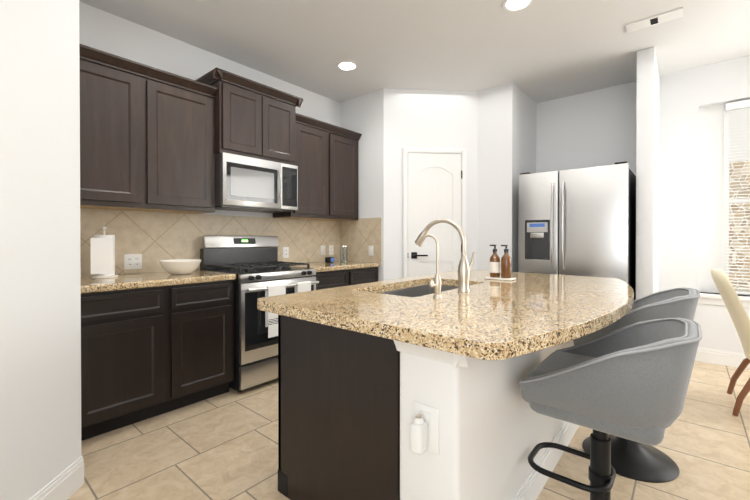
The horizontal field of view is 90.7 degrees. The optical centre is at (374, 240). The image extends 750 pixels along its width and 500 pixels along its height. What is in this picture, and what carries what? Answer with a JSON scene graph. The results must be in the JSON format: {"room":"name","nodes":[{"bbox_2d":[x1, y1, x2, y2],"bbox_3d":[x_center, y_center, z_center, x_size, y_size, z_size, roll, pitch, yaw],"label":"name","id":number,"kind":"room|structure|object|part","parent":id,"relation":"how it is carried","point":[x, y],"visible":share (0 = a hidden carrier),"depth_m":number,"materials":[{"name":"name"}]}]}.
{"room":"kitchen","nodes":[
{"label":"kitchen","id":0,"kind":"room"},
{"bbox_2d":[0,0,80,499],"bbox_3d":[-1.359,-0.235,0.333,0.120,2.840,2.900,0,0,-5],"label":"wall","id":1,"kind":"structure","parent":0,"point":[40,358],"depth_m":1.54,"materials":[{"name":"white paint"}]},
{"bbox_2d":[29,456,83,499],"bbox_3d":[-1.292,1.116,0.347,0.014,0.138,2.900,0,0,-5],"label":"baseboard","id":2,"kind":"structure","parent":1,"relation":"attached to","point":[67,483],"depth_m":1.67,"materials":[{"name":"white"}]},
{"bbox_2d":[79,1,339,276],"bbox_3d":[-1.397,-0.254,3.466,0.120,2.840,3.150,0,0,40],"label":"wall","id":3,"kind":"structure","parent":0,"point":[102,30],"depth_m":3.04,"materials":[{"name":"white paint"}]},
{"bbox_2d":[79,44,217,213],"bbox_3d":[-1.722,-0.726,2.703,0.358,0.996,1.008,0,0,40],"label":"upper cabinet","id":4,"kind":"object","parent":3,"relation":"attached to","point":[147,137],"visible":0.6,"depth_m":2.61,"materials":[{"name":"brown wood"}]},
{"bbox_2d":[80,208,339,276],"bbox_3d":[-1.305,0.006,3.477,0.008,0.478,2.722,0,0,40],"label":"tile backsplash","id":5,"kind":"structure","parent":3,"relation":"attached to","point":[153,238],"depth_m":3.10,"materials":[{"name":"beige tile"}]},
{"bbox_2d":[124,254,141,269],"bbox_3d":[-1.845,0.160,2.826,0.008,0.115,0.118,0,0,40],"label":"outlet","id":6,"kind":"object","parent":5,"relation":"attached to","point":[132,261],"visible":1,"depth_m":2.82,"materials":[{"name":"white plastic"}]},
{"bbox_2d":[283,247,288,257],"bbox_3d":[-0.938,0.123,3.899,0.008,0.115,0.070,0,0,40],"label":"outlet","id":7,"kind":"object","parent":5,"relation":"attached to","point":[285,252],"visible":1,"depth_m":3.90,"materials":[{"name":"white plastic"}]},
{"bbox_2d":[321,245,324,254],"bbox_3d":[-0.602,0.111,4.296,0.008,0.115,0.070,0,0,40],"label":"light switch","id":8,"kind":"object","parent":5,"relation":"attached to","point":[322,249],"visible":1,"depth_m":4.29,"materials":[{"name":"white plastic"}]},
{"bbox_2d":[329,245,333,254],"bbox_3d":[-0.518,0.110,4.395,0.008,0.115,0.070,0,0,40],"label":"outlet","id":9,"kind":"object","parent":5,"relation":"attached to","point":[331,249],"visible":1,"depth_m":4.39,"materials":[{"name":"white plastic"}]},
{"bbox_2d":[195,67,302,165],"bbox_3d":[-1.124,-1.031,3.349,0.433,0.645,0.854,0,0,40],"label":"upper cabinet","id":10,"kind":"object","parent":3,"relation":"attached to","point":[254,119],"visible":0.83,"depth_m":3.17,"materials":[{"name":"brown wood"}]},
{"bbox_2d":[215,152,297,212],"bbox_3d":[-1.111,-0.491,3.342,0.467,0.429,0.742,0,0,40],"label":"microwave","id":11,"kind":"object","parent":10,"relation":"attached to","point":[246,184],"visible":0.98,"depth_m":3.16,"materials":[{"name":"silver metal"}]},
{"bbox_2d":[273,113,361,220],"bbox_3d":[-0.600,-0.734,4.030,0.358,0.996,0.960,0,0,40],"label":"upper cabinet","id":12,"kind":"object","parent":3,"relation":"attached to","point":[327,159],"visible":0.79,"depth_m":3.90,"materials":[{"name":"brown wood"}]},
{"bbox_2d":[340,88,383,280],"bbox_3d":[-0.119,-0.259,4.357,0.680,2.840,0.140,0,0,40],"label":"wall","id":13,"kind":"structure","parent":0,"point":[363,115],"depth_m":4.21,"materials":[{"name":"white paint"}]},
{"bbox_2d":[340,217,381,261],"bbox_3d":[-0.175,-0.010,4.309,0.640,0.499,0.008,0,0,40],"label":"tile backsplash","id":14,"kind":"structure","parent":13,"relation":"attached to","point":[359,237],"depth_m":4.28,"materials":[{"name":"beige tile"}]},
{"bbox_2d":[369,246,372,255],"bbox_3d":[-0.047,0.114,4.189,0.070,0.115,0.008,0,0,40],"label":"light switch","id":15,"kind":"object","parent":14,"relation":"attached to","point":[370,250],"visible":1,"depth_m":4.18,"materials":[{"name":"white plastic"}]},
{"bbox_2d":[68,361,749,499],"bbox_3d":[0.269,1.209,1.248,6.100,0.060,8.100,0,0,40],"label":"floor","id":16,"kind":"structure","parent":0,"point":[223,446],"depth_m":2.04,"materials":[{"name":"tile"}]},
{"bbox_2d":[81,280,233,440],"bbox_3d":[-1.620,0.734,2.624,0.626,0.874,1.006,0,0,40],"label":"base cabinet","id":17,"kind":"object","parent":16,"relation":"on","point":[149,352],"visible":0.6,"depth_m":2.38,"materials":[{"name":"brown wood"}]},
{"bbox_2d":[81,270,235,293],"bbox_3d":[-1.613,0.273,2.616,0.644,0.044,1.007,0,0,40],"label":"countertop","id":18,"kind":"structure","parent":17,"relation":"on","point":[89,284],"depth_m":2.47,"materials":[{"name":"stone"}]},
{"bbox_2d":[90,226,117,277],"bbox_3d":[-1.860,0.075,2.534,0.150,0.352,0.165,0,0,40],"label":"paper towel","id":19,"kind":"object","parent":18,"relation":"on","point":[103,256],"visible":1,"depth_m":2.49,"materials":[{"name":"white paper"}]},
{"bbox_2d":[159,259,201,274],"bbox_3d":[-1.456,0.197,2.780,0.284,0.104,0.284,0,0,40],"label":"bowl","id":20,"kind":"object","parent":18,"relation":"on","point":[179,266],"visible":1,"depth_m":2.69,"materials":[{"name":"white ceramic"}]},
{"bbox_2d":[200,235,318,392],"bbox_3d":[-0.988,0.561,3.244,0.738,1.213,0.742,0,0,40],"label":"range","id":21,"kind":"object","parent":16,"relation":"on","point":[256,266],"visible":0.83,"depth_m":2.96,"materials":[{"name":"silver metal"}]},
{"bbox_2d":[265,284,285,337],"bbox_3d":[-0.789,0.552,2.943,0.045,0.403,0.160,0,0,40],"label":"towel","id":22,"kind":"object","parent":21,"relation":"hanging from","point":[271,319],"depth_m":2.90,"materials":[{"name":"white fabric"}]},
{"bbox_2d":[295,281,310,292],"bbox_3d":[-0.614,0.500,3.150,0.044,0.303,0.140,0,0,40],"label":"towel","id":23,"kind":"object","parent":21,"relation":"hanging from","point":[305,286],"depth_m":3.13,"materials":[{"name":"white fabric"}]},
{"bbox_2d":[314,267,377,289],"bbox_3d":[-0.497,0.726,3.953,0.626,0.874,0.958,0,0,40],"label":"base cabinet","id":24,"kind":"object","parent":16,"relation":"on","point":[334,279],"visible":0.23,"depth_m":3.71,"materials":[{"name":"brown wood"}]},
{"bbox_2d":[290,261,379,271],"bbox_3d":[-0.490,0.265,3.944,0.644,0.044,0.959,0,0,40],"label":"countertop","id":25,"kind":"structure","parent":24,"relation":"on","point":[324,266],"depth_m":3.80,"materials":[{"name":"stone"}]},
{"bbox_2d":[325,257,333,262],"bbox_3d":[-0.503,0.211,4.122,0.071,0.060,0.100,0,0,20],"label":"clock","id":26,"kind":"object","parent":25,"relation":"on","point":[329,259],"visible":1,"depth_m":4.08,"materials":[{"name":"black plastic"}]},
{"bbox_2d":[340,245,347,261],"bbox_3d":[-0.354,0.147,4.191,0.088,0.188,0.088,0,0,40],"label":"glass jar","id":27,"kind":"object","parent":25,"relation":"on","point":[343,253],"visible":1,"depth_m":4.16,"materials":[{"name":"clear"}]},
{"bbox_2d":[261,310,578,499],"bbox_3d":[0.494,0.737,2.114,0.971,0.875,1.920,0,0,40],"label":"kitchen island","id":28,"kind":"object","parent":16,"relation":"on","point":[407,388],"depth_m":1.39,"materials":[{"name":"brown wood"}]},
{"bbox_2d":[257,270,633,372],"bbox_3d":[0.616,0.277,2.016,1.280,0.044,2.070,0,0,40],"label":"island countertop","id":29,"kind":"structure","parent":28,"relation":"on","point":[518,323],"depth_m":1.42,"materials":[{"name":"beige stone"}]},
{"bbox_2d":[381,284,458,296],"bbox_3d":[0.275,0.408,2.102,0.424,0.220,0.804,0,0,40],"label":"sink","id":30,"kind":"object","parent":29,"relation":"in","point":[411,290],"depth_m":2.39,"materials":[{"name":"silver metal"}]},
{"bbox_2d":[419,234,441,298],"bbox_3d":[0.236,0.113,1.667,0.120,0.286,0.081,0,0,40],"label":"tap","id":31,"kind":"object","parent":29,"relation":"on","point":[436,283],"visible":1,"depth_m":1.65,"materials":[{"name":"silver metal"}]},
{"bbox_2d":[415,218,474,291],"bbox_3d":[0.358,0.069,1.956,0.328,0.371,0.090,0,0,40],"label":"faucet","id":32,"kind":"object","parent":29,"relation":"on","point":[464,267],"visible":0.98,"depth_m":1.85,"materials":[{"name":"silver metal"}]},
{"bbox_2d":[485,276,515,280],"bbox_3d":[0.818,0.245,2.414,0.175,0.012,0.090,0,0,40],"label":"soap tray","id":33,"kind":"object","parent":29,"relation":"on","point":[500,278],"visible":0.88,"depth_m":2.38,"materials":[{"name":"white ceramic"}]},
{"bbox_2d":[490,245,499,276],"bbox_3d":[0.789,0.132,2.438,0.069,0.213,0.067,0,0,40],"label":"soap bottle","id":34,"kind":"object","parent":33,"relation":"on","point":[494,264],"visible":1,"depth_m":2.41,"materials":[{"name":"orange glass"}]},
{"bbox_2d":[501,245,511,277],"bbox_3d":[0.846,0.133,2.390,0.068,0.213,0.066,0,0,40],"label":"soap bottle","id":35,"kind":"object","parent":33,"relation":"on","point":[506,265],"visible":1,"depth_m":2.36,"materials":[{"name":"orange glass"}]},
{"bbox_2d":[519,161,635,299],"bbox_3d":[2.055,0.239,3.760,0.925,1.850,0.866,0,0,40],"label":"fridge","id":36,"kind":"object","parent":16,"relation":"on","point":[579,222],"visible":0.67,"depth_m":3.43,"materials":[{"name":"silver metal"}]},
{"bbox_2d":[519,317,701,499],"bbox_3d":[0.884,0.738,1.419,0.546,0.880,0.566,0,0,40],"label":"bar stool","id":37,"kind":"object","parent":16,"relation":"on","point":[630,382],"visible":1,"depth_m":1.24,"materials":[{"name":"black metal"}]},
{"bbox_2d":[573,288,699,482],"bbox_3d":[1.389,0.715,2.000,0.546,0.920,0.566,0,0,40],"label":"bar stool","id":38,"kind":"object","parent":16,"relation":"on","point":[630,459],"visible":0.27,"depth_m":1.87,"materials":[{"name":"black metal"}]},
{"bbox_3d":[1.401,0.447,1.988,0.515,0.385,0.566,0,0,40],"label":"seat","id":39,"kind":"part","parent":38,"relation":"part of","materials":[{"name":"grey fabric"}]},
{"bbox_2d":[711,269,749,416],"bbox_3d":[2.743,0.693,2.505,0.699,0.963,0.490,0,0,40],"label":"dining chair","id":40,"kind":"object","parent":16,"relation":"on","point":[733,304],"visible":1,"depth_m":2.54,"materials":[{"name":"beige leather"}]},
{"bbox_3d":[2.730,0.512,2.515,0.664,0.600,0.460,0,0,40],"label":"seat","id":41,"kind":"part","parent":40,"relation":"part of","materials":[{"name":"beige leather"}]},
{"bbox_2d":[79,0,749,103],"bbox_3d":[0.269,-1.690,1.230,6.100,0.060,8.100,0,0,40],"label":"ceiling","id":42,"kind":"structure","parent":0,"point":[537,51],"depth_m":3.06,"materials":[{"name":"white paint"}]},
{"bbox_2d":[337,61,357,70],"bbox_3d":[-0.265,-1.671,3.542,0.206,0.006,0.206,0,0,40],"label":"recessed light","id":43,"kind":"object","parent":42,"relation":"in","point":[347,65],"visible":1,"depth_m":3.53,"materials":[{"name":"white"}]},
{"bbox_2d":[502,0,533,11],"bbox_3d":[1.000,-1.665,2.590,0.206,0.006,0.206,0,0,40],"label":"recessed light","id":44,"kind":"object","parent":42,"relation":"in","point":[513,5],"visible":1,"depth_m":2.61,"materials":[{"name":"white"}]},
{"bbox_2d":[626,7,682,32],"bbox_3d":[2.107,-1.663,2.799,0.340,0.013,0.130,0,0,40],"label":"ceiling vent","id":45,"kind":"object","parent":42,"relation":"in","point":[656,19],"visible":1,"depth_m":2.79,"materials":[{"name":"white"}]},
{"bbox_2d":[384,88,476,280],"bbox_3d":[0.619,-0.258,4.188,1.061,2.840,0.120,0,0,-5],"label":"wall","id":46,"kind":"structure","parent":0,"point":[440,119],"depth_m":4.11,"materials":[{"name":"white paint"}]},
{"bbox_2d":[403,148,465,277],"bbox_3d":[0.664,0.069,4.121,0.714,2.187,0.023,0,0,-5],"label":"door","id":47,"kind":"structure","parent":46,"relation":"attached to","point":[434,186],"depth_m":4.12,"materials":[{"name":"white"}]},
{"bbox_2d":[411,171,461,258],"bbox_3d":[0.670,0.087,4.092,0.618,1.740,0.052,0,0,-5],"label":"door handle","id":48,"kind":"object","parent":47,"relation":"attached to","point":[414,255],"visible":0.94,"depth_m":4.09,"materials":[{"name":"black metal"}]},
{"bbox_2d":[477,82,515,271],"bbox_3d":[1.340,-0.258,4.092,0.390,2.840,0.120,0,0,40],"label":"wall","id":49,"kind":"structure","parent":0,"point":[496,165],"depth_m":4.03,"materials":[{"name":"white paint"}]},
{"bbox_2d":[516,86,536,271],"bbox_3d":[1.708,-0.259,4.318,0.120,2.840,0.700,0,0,40],"label":"wall","id":50,"kind":"structure","parent":0,"point":[526,115],"depth_m":4.18,"materials":[{"name":"white paint"}]},
{"bbox_2d":[536,56,749,353],"bbox_3d":[3.460,-0.254,3.385,4.000,2.840,0.140,0,0,40],"label":"wall","id":51,"kind":"structure","parent":0,"point":[595,128],"depth_m":3.71,"materials":[{"name":"white paint"}]},
{"bbox_2d":[698,292,724,305],"bbox_3d":[2.967,0.557,3.282,0.164,0.100,0.866,0,0,40],"label":"window sill","id":52,"kind":"structure","parent":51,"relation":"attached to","point":[711,298],"depth_m":3.51,"materials":[{"name":"white"}]},
{"bbox_2d":[695,347,749,369],"bbox_3d":[3.568,1.102,2.704,2.704,0.138,0.774,0,0,40],"label":"baseboard","id":53,"kind":"structure","parent":51,"relation":"attached to","point":[721,357],"depth_m":3.47,"materials":[{"name":"white"}]},
{"bbox_2d":[698,99,749,295],"bbox_3d":[3.660,-0.398,3.258,1.230,1.810,0.035,0,0,40],"label":"window","id":54,"kind":"structure","parent":51,"relation":"in","point":[714,144],"depth_m":3.59,"materials":[{"name":"white"}]},
{"bbox_2d":[725,99,749,293],"bbox_3d":[3.693,-0.395,3.165,1.020,1.775,0.065,0,0,40],"label":"window blind","id":55,"kind":"object","parent":54,"relation":"attached to","point":[738,105],"visible":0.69,"depth_m":3.43,"materials":[{"name":"white"}]},
{"bbox_2d":[738,295,749,307],"bbox_3d":[3.124,0.558,3.112,0.098,0.100,0.804,0,0,40],"label":"window sill","id":56,"kind":"structure","parent":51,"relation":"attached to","point":[745,300],"depth_m":3.36,"materials":[{"name":"white paint"}]},
{"bbox_2d":[635,47,659,299],"bbox_3d":[2.600,-0.254,3.523,0.130,2.840,0.760,0,0,40],"label":"wall","id":57,"kind":"structure","parent":0,"point":[647,159],"depth_m":3.24,"materials":[{"name":"white paint"}]},
{"label":"outside","id":58,"kind":"structure","parent":0,"visible":0},
{"bbox_2d":[729,108,749,290],"bbox_3d":[3.886,-0.334,3.424,1.400,2.400,0.010,0,0,40],"label":"window","id":59,"kind":"structure","parent":58,"point":[735,141],"depth_m":3.66,"materials":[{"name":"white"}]}
]}

